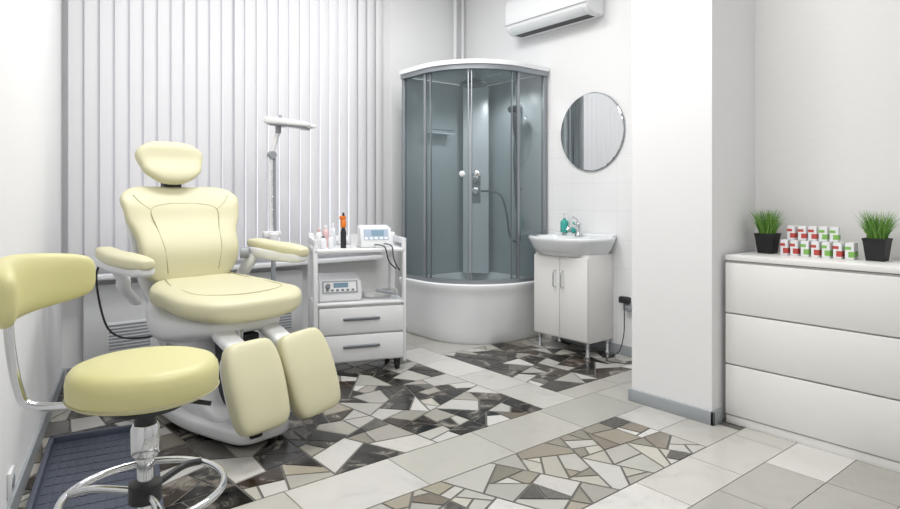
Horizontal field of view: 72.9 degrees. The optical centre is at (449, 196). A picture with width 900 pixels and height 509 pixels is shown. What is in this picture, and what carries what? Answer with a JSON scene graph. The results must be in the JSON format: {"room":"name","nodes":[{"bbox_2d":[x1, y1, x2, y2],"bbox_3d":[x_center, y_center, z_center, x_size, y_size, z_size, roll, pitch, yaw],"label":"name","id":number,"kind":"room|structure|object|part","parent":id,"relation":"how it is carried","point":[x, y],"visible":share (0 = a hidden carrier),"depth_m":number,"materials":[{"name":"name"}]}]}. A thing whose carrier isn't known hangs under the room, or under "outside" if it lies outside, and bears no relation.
{"room":"beauty treatment room","nodes":[
{"label":"beauty treatment room","id":0,"kind":"room"},
{"bbox_2d":[0,0,61,508],"bbox_3d":[-0.938,-0.450,0.790,0.200,3.100,6.350,0,0,-28],"label":"wall","id":1,"kind":"structure","parent":0,"point":[30,30],"depth_m":2.50,"materials":[{"name":"paint"}]},
{"bbox_2d":[7,465,14,497],"bbox_3d":[-1.482,0.960,2.058,0.015,0.080,0.080,0,0,-28],"label":"wall socket","id":2,"kind":"object","parent":1,"relation":"attached to","point":[11,474],"visible":1,"depth_m":2.03,"materials":[{"name":"white plastic"}]},
{"bbox_2d":[6,368,63,508],"bbox_3d":[-0.845,1.062,0.840,0.012,0.075,6.350,0,0,-28],"label":"baseboard","id":3,"kind":"structure","parent":1,"relation":"attached to","point":[15,499],"depth_m":2.49,"materials":[{"name":"grey plastic"}]},
{"bbox_2d":[62,0,460,379],"bbox_3d":[-1.354,-0.450,4.557,4.000,3.100,0.200,0,0,-39],"label":"wall","id":4,"kind":"structure","parent":0,"point":[421,30],"depth_m":5.10,"materials":[{"name":"white paint"}]},
{"bbox_2d":[83,269,301,361],"bbox_3d":[-1.665,0.780,4.129,1.420,0.480,0.038,0,0,-39],"label":"radiator","id":5,"kind":"object","parent":4,"relation":"attached to","point":[125,319],"visible":0.23,"depth_m":3.80,"materials":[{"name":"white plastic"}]},
{"bbox_2d":[106,311,292,353],"bbox_3d":[-1.641,0.880,4.131,1.220,0.200,0.007,0,0,-39],"label":"vent","id":6,"kind":"object","parent":5,"relation":"attached to","point":[136,326],"depth_m":3.84,"materials":[{"name":"grey plastic"}]},
{"bbox_2d":[68,0,391,268],"bbox_3d":[-1.379,-0.720,4.301,2.280,2.310,0.058,0,0,-39],"label":"vertical blinds","id":7,"kind":"object","parent":4,"relation":"attached to","point":[119,51],"visible":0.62,"depth_m":4.18,"materials":[{"name":"fabric"}]},
{"bbox_3d":[-0.482,-0.815,4.989,0.016,2.030,0.006,0,0,-39],"label":"bead chain","id":8,"kind":"part","parent":7,"relation":"part of","materials":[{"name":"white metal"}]},
{"bbox_2d":[97,254,382,279],"bbox_3d":[-1.411,0.485,4.293,2.140,0.030,0.140,0,0,-39],"label":"window sill","id":9,"kind":"structure","parent":4,"relation":"attached to","point":[101,276],"depth_m":4.48,"materials":[{"name":"white plastic"}]},
{"bbox_2d":[234,0,357,244],"bbox_3d":[-1.546,-0.680,4.428,2.020,2.240,0.060,0,0,-39],"label":"frame","id":10,"kind":"object","parent":4,"relation":"attached to","point":[234,0],"visible":0.02,"depth_m":5.02,"materials":[{"name":"white plastic"}]},
{"bbox_2d":[453,0,463,84],"bbox_3d":[0.079,-0.450,5.483,0.109,3.100,0.034,0,0,-30],"label":"pipes","id":11,"kind":"object","parent":4,"relation":"attached to","point":[454,1],"visible":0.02,"depth_m":5.46,"materials":[{"name":"white plastic"}]},
{"bbox_2d":[18,326,899,508],"bbox_3d":[0.136,1.150,1.746,5.200,0.100,6.350,0,0,-39],"label":"floor","id":12,"kind":"structure","parent":0,"point":[519,424],"depth_m":2.63,"materials":[{"name":"tile"}]},
{"bbox_2d":[25,424,163,508],"bbox_3d":[-1.365,1.080,2.367,0.420,0.040,0.960,0,0,-28],"label":"floor mat","id":13,"kind":"object","parent":12,"relation":"on","point":[67,459],"visible":0.56,"depth_m":2.44,"materials":[{"name":"blue plastic"}]},
{"bbox_2d":[0,253,226,508],"bbox_3d":[-0.786,0.616,1.496,0.529,0.966,0.540,0,0,-14],"label":"stool","id":14,"kind":"object","parent":12,"relation":"on","point":[143,384],"visible":1,"depth_m":1.45,"materials":[{"name":"leather"}]},
{"bbox_2d":[0,253,95,328],"bbox_3d":[-0.969,0.207,1.407,0.131,0.148,0.454,0,0,-11],"label":"cushion","id":15,"kind":"object","parent":14,"relation":"on","point":[31,282],"depth_m":1.47,"materials":[{"name":"leather"}]},
{"bbox_3d":[-0.754,0.445,1.508,0.342,0.091,0.342,0,0,-39],"label":"seat","id":16,"kind":"part","parent":14,"relation":"part of","materials":[{"name":"leather"}]},
{"bbox_3d":[-0.754,0.503,1.508,0.200,0.029,0.200,0,0,-39],"label":"seat plate","id":17,"kind":"part","parent":14,"relation":"part of","materials":[{"name":"plastic"}]},
{"bbox_3d":[-0.680,0.512,1.526,0.155,0.036,0.017,0,0,-16],"label":"height lever","id":18,"kind":"part","parent":14,"relation":"part of","materials":[{"name":"plastic"}]},
{"bbox_2d":[95,141,340,446],"bbox_3d":[-1.135,0.401,2.954,1.159,1.396,0.926,0,0,41],"label":"chair","id":19,"kind":"object","parent":12,"relation":"on","point":[183,241],"visible":0.98,"depth_m":2.82,"materials":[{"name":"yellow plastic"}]},
{"bbox_2d":[95,246,154,270],"bbox_3d":[-1.463,0.273,2.706,0.520,0.082,0.118,0,0,41],"label":"cushion","id":20,"kind":"object","parent":19,"relation":"on","point":[107,258],"depth_m":2.61,"materials":[{"name":"beige leather"}]},
{"bbox_2d":[135,141,202,184],"bbox_3d":[-1.500,-0.181,3.262,0.149,0.232,0.357,0,0,41],"label":"cushion","id":21,"kind":"object","parent":19,"relation":"on","point":[167,163],"depth_m":3.22,"materials":[{"name":"beige leather"}]},
{"bbox_2d":[119,186,237,282],"bbox_3d":[-1.413,0.196,3.232,0.253,0.501,0.626,0,0,41],"label":"backrest cushion","id":22,"kind":"object","parent":19,"relation":"on","point":[188,232],"depth_m":3.17,"materials":[{"name":"beige leather"}]},
{"bbox_2d":[149,273,301,323],"bbox_3d":[-1.097,0.489,2.975,0.655,0.158,0.614,0,0,41],"label":"seat cushion","id":23,"kind":"object","parent":19,"relation":"on","point":[180,298],"depth_m":2.81,"materials":[{"name":"beige leather"}]},
{"bbox_3d":[-1.151,1.045,3.001,0.920,0.090,0.400,0,0,41],"label":"plate","id":24,"kind":"part","parent":19,"relation":"part of","materials":[{"name":"white plastic"}]},
{"bbox_2d":[221,338,289,436],"bbox_3d":[-0.827,0.800,2.581,0.200,0.376,0.257,0,0,41],"label":"cushion","id":25,"kind":"object","parent":19,"relation":"on","point":[255,373],"depth_m":2.53,"materials":[{"name":"beige leather"}]},
{"bbox_3d":[-0.860,1.032,2.666,0.060,0.035,0.060,0,0,41],"label":"knob","id":26,"kind":"part","parent":19,"relation":"part of","materials":[{"name":"plastic"}]},
{"bbox_2d":[247,238,308,256],"bbox_3d":[-0.931,0.273,3.312,0.520,0.082,0.118,0,0,41],"label":"cushion","id":27,"kind":"object","parent":19,"relation":"on","point":[257,247],"depth_m":3.26,"materials":[{"name":"beige leather"}]},
{"bbox_2d":[276,327,340,418],"bbox_3d":[-0.649,0.799,2.782,0.201,0.380,0.266,0,0,41],"label":"cushion","id":28,"kind":"object","parent":19,"relation":"on","point":[311,378],"depth_m":2.73,"materials":[{"name":"beige leather"}]},
{"bbox_2d":[262,115,316,346],"bbox_3d":[-1.109,0.284,3.930,0.426,1.630,0.379,0,0,-39],"label":"lamp","id":29,"kind":"object","parent":12,"relation":"on","point":[279,122],"visible":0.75,"depth_m":3.91,"materials":[{"name":"white plastic"}]},
{"bbox_3d":[-1.159,-0.015,3.918,0.025,0.490,0.020,0,0,-39],"label":"arm rod","id":30,"kind":"part","parent":29,"relation":"part of","materials":[{"name":"white plastic"}]},
{"bbox_3d":[-1.129,-0.345,3.928,0.069,0.158,0.033,0,0,-9],"label":"arm","id":31,"kind":"part","parent":29,"relation":"part of","materials":[{"name":"white plastic"}]},
{"bbox_3d":[-1.135,-0.015,3.938,0.025,0.490,0.020,0,0,-39],"label":"arm rod","id":32,"kind":"part","parent":29,"relation":"part of","materials":[{"name":"grey plastic"}]},
{"bbox_2d":[308,232,405,368],"bbox_3d":[-0.610,0.669,3.955,0.580,0.859,0.392,0,0,-18],"label":"trolley","id":33,"kind":"object","parent":12,"relation":"on","point":[369,328],"visible":0.86,"depth_m":3.80,"materials":[{"name":"white plastic"}]},
{"bbox_2d":[315,229,321,247],"bbox_3d":[-0.834,0.263,3.867,0.044,0.124,0.044,0,0,-39],"label":"lotion bottle","id":34,"kind":"object","parent":33,"relation":"on","point":[318,235],"visible":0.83,"depth_m":3.85,"materials":[{"name":"white plastic"}]},
{"bbox_2d":[320,236,326,248],"bbox_3d":[-0.790,0.284,3.797,0.040,0.082,0.040,0,0,-39],"label":"lotion bottle","id":35,"kind":"object","parent":33,"relation":"on","point":[323,242],"visible":1,"depth_m":3.78,"materials":[{"name":"white plastic"}]},
{"bbox_2d":[322,225,328,247],"bbox_3d":[-0.802,0.253,3.930,0.044,0.144,0.044,0,0,-39],"label":"lotion bottle","id":36,"kind":"object","parent":33,"relation":"on","point":[325,232],"visible":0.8,"depth_m":3.91,"materials":[{"name":"pink plastic"}]},
{"bbox_2d":[328,234,333,248],"bbox_3d":[-0.749,0.279,3.832,0.036,0.093,0.036,0,0,-39],"label":"lotion bottle","id":37,"kind":"object","parent":33,"relation":"on","point":[330,239],"visible":1,"depth_m":3.82,"materials":[{"name":"white plastic"}]},
{"bbox_2d":[330,223,335,246],"bbox_3d":[-0.763,0.248,3.974,0.036,0.154,0.036,0,0,-39],"label":"lotion bottle","id":38,"kind":"object","parent":33,"relation":"on","point":[332,231],"visible":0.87,"depth_m":3.96,"materials":[{"name":"white plastic"}]},
{"bbox_2d":[318,272,361,302],"bbox_3d":[-0.719,0.575,3.901,0.270,0.159,0.244,0,0,-18],"label":"control unit","id":39,"kind":"object","parent":33,"relation":"on","point":[343,286],"visible":0.91,"depth_m":3.81,"materials":[{"name":"white plastic"}]},
{"bbox_3d":[-0.687,0.562,3.804,0.200,0.059,0.024,0,0,-18],"label":"panel","id":40,"kind":"part","parent":39,"relation":"part of","materials":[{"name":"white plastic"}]},
{"bbox_3d":[-0.687,0.562,3.804,0.220,0.072,0.028,0,0,-18],"label":"panel","id":41,"kind":"part","parent":39,"relation":"part of","materials":[{"name":"grey plastic"}]},
{"bbox_2d":[339,213,345,247],"bbox_3d":[-0.681,0.212,3.873,0.043,0.225,0.036,0,0,-39],"label":"spray bottle","id":42,"kind":"object","parent":33,"relation":"on","point":[342,218],"visible":1,"depth_m":3.86,"materials":[{"name":"plastic"}]},
{"bbox_2d":[350,234,357,248],"bbox_3d":[-0.609,0.280,3.856,0.052,0.090,0.052,0,0,-39],"label":"cup","id":43,"kind":"object","parent":33,"relation":"on","point":[353,237],"visible":1,"depth_m":3.84,"materials":[{"name":"plastic"}]},
{"bbox_2d":[309,244,403,253],"bbox_3d":[-0.612,0.335,3.961,0.570,0.020,0.380,0,0,-18],"label":"shelf","id":44,"kind":"object","parent":33,"relation":"attached to","point":[315,250],"depth_m":3.81,"materials":[{"name":"white plastic"}]},
{"bbox_2d":[309,294,403,306],"bbox_3d":[-0.612,0.662,3.961,0.570,0.015,0.380,0,0,-18],"label":"shelf","id":45,"kind":"object","parent":33,"relation":"attached to","point":[393,300],"depth_m":3.83,"materials":[{"name":"white plastic"}]},
{"bbox_3d":[-0.549,0.765,3.794,0.525,0.160,0.025,0,0,-18],"label":"drawer","id":46,"kind":"part","parent":33,"relation":"part of","materials":[{"name":"white plastic"}]},
{"bbox_3d":[-0.547,0.755,3.780,0.230,0.020,0.020,0,0,-18],"label":"drawer handle","id":47,"kind":"part","parent":33,"relation":"part of","materials":[{"name":"grey metal"}]},
{"bbox_3d":[-0.547,0.925,3.780,0.230,0.020,0.020,0,0,-18],"label":"drawer handle","id":48,"kind":"part","parent":33,"relation":"part of","materials":[{"name":"grey metal"}]},
{"bbox_3d":[-0.549,0.935,3.794,0.525,0.160,0.025,0,0,-18],"label":"drawer","id":49,"kind":"part","parent":33,"relation":"part of","materials":[{"name":"white plastic"}]},
{"bbox_2d":[357,225,399,270],"bbox_3d":[-0.464,0.324,3.922,0.228,0.277,0.293,0,0,-18],"label":"control unit","id":50,"kind":"object","parent":33,"relation":"on","point":[369,236],"visible":0.99,"depth_m":3.91,"materials":[{"name":"white plastic"}]},
{"bbox_3d":[-0.474,0.242,3.910,0.160,0.069,0.027,0,0,-18],"label":"panel","id":51,"kind":"part","parent":50,"relation":"part of","materials":[{"name":"plastic"}]},
{"bbox_3d":[-0.419,0.376,3.836,0.170,0.153,0.051,0,0,30],"label":"handpiece cord","id":52,"kind":"part","parent":50,"relation":"part of","materials":[{"name":"plastic"}]},
{"bbox_3d":[-0.381,0.379,3.854,0.145,0.166,0.046,0,0,40],"label":"handpiece cord","id":53,"kind":"part","parent":50,"relation":"part of","materials":[{"name":"plastic"}]},
{"bbox_2d":[362,288,397,296],"bbox_3d":[-0.459,0.617,3.968,0.230,0.067,0.180,0,0,-18],"label":"hose","id":54,"kind":"object","parent":33,"relation":"on","point":[384,291],"visible":0.99,"depth_m":3.92,"materials":[{"name":"white plastic"}]},
{"bbox_2d":[399,59,548,343],"bbox_3d":[0.182,0.044,4.817,0.840,2.112,0.840,0,0,-39],"label":"cabin","id":55,"kind":"object","parent":12,"relation":"on","point":[474,151],"visible":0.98,"depth_m":4.93,"materials":[{"name":"glass"}]},
{"bbox_3d":[-0.368,-0.158,4.894,0.030,1.605,0.030,0,0,-39],"label":"post","id":56,"kind":"part","parent":55,"relation":"part of","materials":[{"name":"silver metal"}]},
{"bbox_3d":[-0.189,-0.165,4.675,0.022,1.570,0.022,0,0,-39],"label":"post","id":57,"kind":"part","parent":55,"relation":"part of","materials":[{"name":"silver metal"}]},
{"bbox_3d":[-0.060,-0.158,5.142,0.790,1.605,0.014,0,0,-39],"label":"panel","id":58,"kind":"part","parent":55,"relation":"part of","materials":[{"name":"grey glass"}]},
{"bbox_3d":[-0.083,-0.550,5.050,0.249,0.010,0.105,0,0,-39],"label":"shelf rail","id":59,"kind":"part","parent":55,"relation":"part of","materials":[{"name":"silver metal"}]},
{"bbox_2d":[427,132,454,135],"bbox_3d":[-0.084,-0.524,5.052,0.240,0.008,0.100,0,0,-39],"label":"corner shelf","id":60,"kind":"object","parent":55,"relation":"attached to","point":[428,133],"depth_m":5.07,"materials":[{"name":"clear glass"}]},
{"bbox_2d":[399,271,537,343],"bbox_3d":[0.182,0.871,4.817,0.840,0.458,0.840,0,0,-39],"label":"basin","id":61,"kind":"object","parent":55,"relation":"in","point":[449,311],"depth_m":4.57,"materials":[{"name":"white plastic"}]},
{"bbox_3d":[0.166,0.630,4.668,1.160,0.030,0.392,0,0,6],"label":"rail","id":62,"kind":"part","parent":55,"relation":"part of","materials":[{"name":"white plastic"}]},
{"bbox_3d":[0.166,-0.963,4.667,1.167,0.035,0.401,0,0,6],"label":"rail","id":63,"kind":"part","parent":55,"relation":"part of","materials":[{"name":"white plastic"}]},
{"bbox_3d":[0.215,-0.050,5.119,0.060,0.060,0.040,0,0,6],"label":"mixer knob","id":64,"kind":"part","parent":55,"relation":"part of","materials":[{"name":"silver metal"}]},
{"bbox_3d":[0.215,-0.150,5.119,0.060,0.060,0.040,0,0,6],"label":"mixer knob","id":65,"kind":"part","parent":55,"relation":"part of","materials":[{"name":"silver metal"}]},
{"bbox_3d":[0.220,-0.142,5.168,0.220,1.575,0.040,0,0,6],"label":"tower panel","id":66,"kind":"part","parent":55,"relation":"part of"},
{"bbox_3d":[0.491,-0.158,5.078,0.014,1.605,0.780,0,0,-39],"label":"panel","id":67,"kind":"part","parent":55,"relation":"part of","materials":[{"name":"grey glass"}]},
{"bbox_3d":[0.517,-0.590,4.894,0.032,0.188,0.075,0,0,25],"label":"hand shower handle","id":68,"kind":"part","parent":55,"relation":"part of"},
{"bbox_3d":[0.513,-0.165,4.598,0.022,1.570,0.022,0,0,-39],"label":"post","id":69,"kind":"part","parent":55,"relation":"part of","materials":[{"name":"silver metal"}]},
{"bbox_3d":[0.736,-0.158,4.774,0.030,1.605,0.030,0,0,-39],"label":"post","id":70,"kind":"part","parent":55,"relation":"part of","materials":[{"name":"silver metal"}]},
{"bbox_2d":[528,216,615,358],"bbox_3d":[0.835,0.619,4.386,0.381,0.962,0.650,0,0,-39],"label":"base cabinet","id":71,"kind":"object","parent":12,"relation":"on","point":[573,272],"visible":1,"depth_m":4.25,"materials":[{"name":"white laminate"}]},
{"bbox_3d":[0.665,1.050,4.506,0.036,0.100,0.036,0,0,-39],"label":"leg","id":72,"kind":"part","parent":71,"relation":"part of","materials":[{"name":"silver metal"}]},
{"bbox_3d":[0.703,0.705,4.413,0.016,0.570,0.243,0,0,-39],"label":"door","id":73,"kind":"part","parent":71,"relation":"part of","materials":[{"name":"white laminate"}]},
{"bbox_3d":[0.741,0.580,4.330,0.032,0.131,0.011,0,0,-39],"label":"door handle","id":74,"kind":"part","parent":71,"relation":"part of","materials":[{"name":"silver metal"}]},
{"bbox_3d":[0.785,0.580,4.275,0.032,0.131,0.011,0,0,-39],"label":"door handle","id":75,"kind":"part","parent":71,"relation":"part of","materials":[{"name":"silver metal"}]},
{"bbox_2d":[560,213,567,231],"bbox_3d":[0.860,0.193,4.580,0.060,0.143,0.060,0,0,1],"label":"soap bottle","id":76,"kind":"object","parent":71,"relation":"on","point":[564,223],"visible":0.98,"depth_m":4.56,"materials":[{"name":"teal plastic"}]},
{"bbox_2d":[528,231,615,257],"bbox_3d":[0.835,0.347,4.386,0.381,0.165,0.650,0,0,-39],"label":"basin","id":77,"kind":"object","parent":71,"relation":"in","point":[556,244],"depth_m":4.23,"materials":[{"name":"white ceramic"}]},
{"bbox_2d":[571,220,574,232],"bbox_3d":[0.918,0.217,4.524,0.036,0.095,0.036,0,0,-39],"label":"soap bottle","id":78,"kind":"object","parent":71,"relation":"on","point":[573,221],"visible":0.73,"depth_m":4.51,"materials":[{"name":"teal plastic"}]},
{"bbox_2d":[566,216,581,235],"bbox_3d":[0.895,0.211,4.409,0.155,0.146,0.052,0,0,-39],"label":"faucet","id":79,"kind":"object","parent":71,"relation":"on","point":[577,226],"depth_m":4.42,"materials":[{"name":"silver metal"}]},
{"bbox_3d":[0.858,0.705,4.220,0.016,0.570,0.243,0,0,-39],"label":"door","id":80,"kind":"part","parent":71,"relation":"part of","materials":[{"name":"white laminate"}]},
{"bbox_3d":[0.941,1.050,4.163,0.036,0.100,0.036,0,0,-39],"label":"leg","id":81,"kind":"part","parent":71,"relation":"part of","materials":[{"name":"silver metal"}]},
{"bbox_3d":[1.112,1.050,4.301,0.036,0.100,0.036,0,0,-39],"label":"leg","id":82,"kind":"part","parent":71,"relation":"part of","materials":[{"name":"silver metal"}]},
{"bbox_2d":[632,0,754,418],"bbox_3d":[1.503,-0.450,3.422,0.970,3.100,0.450,0,0,-39],"label":"wall pillar","id":83,"kind":"structure","parent":12,"relation":"on","point":[693,61],"depth_m":3.09,"materials":[{"name":"white paint"}]},
{"bbox_2d":[628,387,722,425],"bbox_3d":[1.419,1.067,3.354,0.785,0.065,0.480,0,0,-39],"label":"baseboard","id":84,"kind":"structure","parent":83,"relation":"attached to","point":[712,418],"depth_m":3.07,"materials":[{"name":"grey plastic"}]},
{"bbox_2d":[726,251,899,472],"bbox_3d":[1.988,0.691,2.465,0.365,0.818,1.600,0,0,-39],"label":"dresser","id":85,"kind":"object","parent":12,"relation":"on","point":[813,343],"visible":0.97,"depth_m":2.66,"materials":[{"name":"white laminate"}]},
{"bbox_2d":[749,208,784,253],"bbox_3d":[1.583,0.170,3.056,0.179,0.225,0.188,0,0,-10],"label":"potted grass","id":86,"kind":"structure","parent":85,"relation":"on","point":[767,240],"depth_m":3.03,"materials":[{"name":"green plant"}]},
{"bbox_3d":[1.988,0.294,2.465,0.365,0.025,1.600,0,0,-39],"label":"panel","id":87,"kind":"part","parent":85,"relation":"part of","materials":[{"name":"white laminate"}]},
{"bbox_3d":[1.603,0.440,2.669,0.021,0.240,0.799,0,0,-39],"label":"drawer","id":88,"kind":"part","parent":85,"relation":"part of","materials":[{"name":"white laminate"}]},
{"bbox_3d":[1.603,0.687,2.669,0.021,0.240,0.799,0,0,-39],"label":"drawer","id":89,"kind":"part","parent":85,"relation":"part of","materials":[{"name":"white laminate"}]},
{"bbox_3d":[1.603,0.935,2.669,0.021,0.240,0.799,0,0,-39],"label":"drawer","id":90,"kind":"part","parent":85,"relation":"part of","materials":[{"name":"white laminate"}]},
{"bbox_2d":[780,225,857,259],"bbox_3d":[1.739,0.211,2.878,0.088,0.142,0.325,0,0,-39],"label":"product boxes","id":91,"kind":"object","parent":85,"relation":"on","point":[801,240],"visible":1,"depth_m":2.85,"materials":[{"name":"white cardboard"}]},
{"bbox_2d":[852,210,899,261],"bbox_3d":[1.881,0.170,2.696,0.196,0.225,0.197,0,0,-39],"label":"potted grass","id":92,"kind":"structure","parent":85,"relation":"on","point":[877,244],"depth_m":2.67,"materials":[{"name":"green plant"}]},
{"bbox_2d":[862,237,892,261],"bbox_3d":[1.889,0.232,2.693,0.092,0.100,0.092,0,0,-39],"label":"pot","id":93,"kind":"object","parent":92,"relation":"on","point":[878,249],"depth_m":2.67,"materials":[{"name":"black plastic"}]},
{"bbox_2d":[464,0,631,337],"bbox_3d":[0.863,-0.450,4.832,0.200,3.100,2.550,0,0,-39],"label":"wall","id":94,"kind":"structure","parent":0,"point":[594,55],"depth_m":4.64,"materials":[{"name":"white paint"}]},
{"bbox_2d":[505,0,603,38],"bbox_3d":[0.772,-1.442,4.624,0.203,0.296,0.820,0,0,-39],"label":"air conditioner","id":95,"kind":"object","parent":94,"relation":"attached to","point":[523,18],"depth_m":4.59,"materials":[{"name":"white plastic"}]},
{"bbox_2d":[605,296,631,363],"bbox_3d":[1.176,0.892,4.089,0.227,0.413,0.226,0,0,-39],"label":"power cord","id":96,"kind":"object","parent":94,"relation":"attached to","point":[627,301],"depth_m":4.16,"materials":[{"name":"black plastic"}]},
{"bbox_2d":[548,121,631,346],"bbox_3d":[1.176,0.255,4.278,0.006,1.550,1.285,0,0,-39],"label":"wall tiles","id":97,"kind":"structure","parent":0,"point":[600,200],"depth_m":4.36,"materials":[{"name":"white tile"}]},
{"bbox_2d":[551,336,631,356],"bbox_3d":[1.182,1.065,4.264,0.015,0.070,1.235,0,0,-39],"label":"baseboard","id":98,"kind":"structure","parent":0,"point":[613,347],"depth_m":4.31,"materials":[{"name":"grey plastic"}]},
{"bbox_2d":[561,92,624,170],"bbox_3d":[1.028,-0.475,4.439,0.016,0.574,0.574,0,0,-39],"label":"round wall mirror","id":99,"kind":"object","parent":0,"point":[593,126],"visible":1,"depth_m":4.42,"materials":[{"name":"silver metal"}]},
{"bbox_2d":[754,233,780,253],"bbox_3d":[1.595,0.232,3.059,0.092,0.100,0.092,0,0,-39],"label":"pot","id":100,"kind":"object","parent":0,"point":[766,243],"depth_m":3.03,"materials":[{"name":"black plastic"}]},
{"bbox_2d":[755,0,899,259],"bbox_3d":[2.892,-0.450,2.133,0.620,3.100,3.300,0,0,-39],"label":"wall","id":101,"kind":"structure","parent":0,"point":[827,72],"depth_m":2.96,"materials":[{"name":"paint"}]}
]}

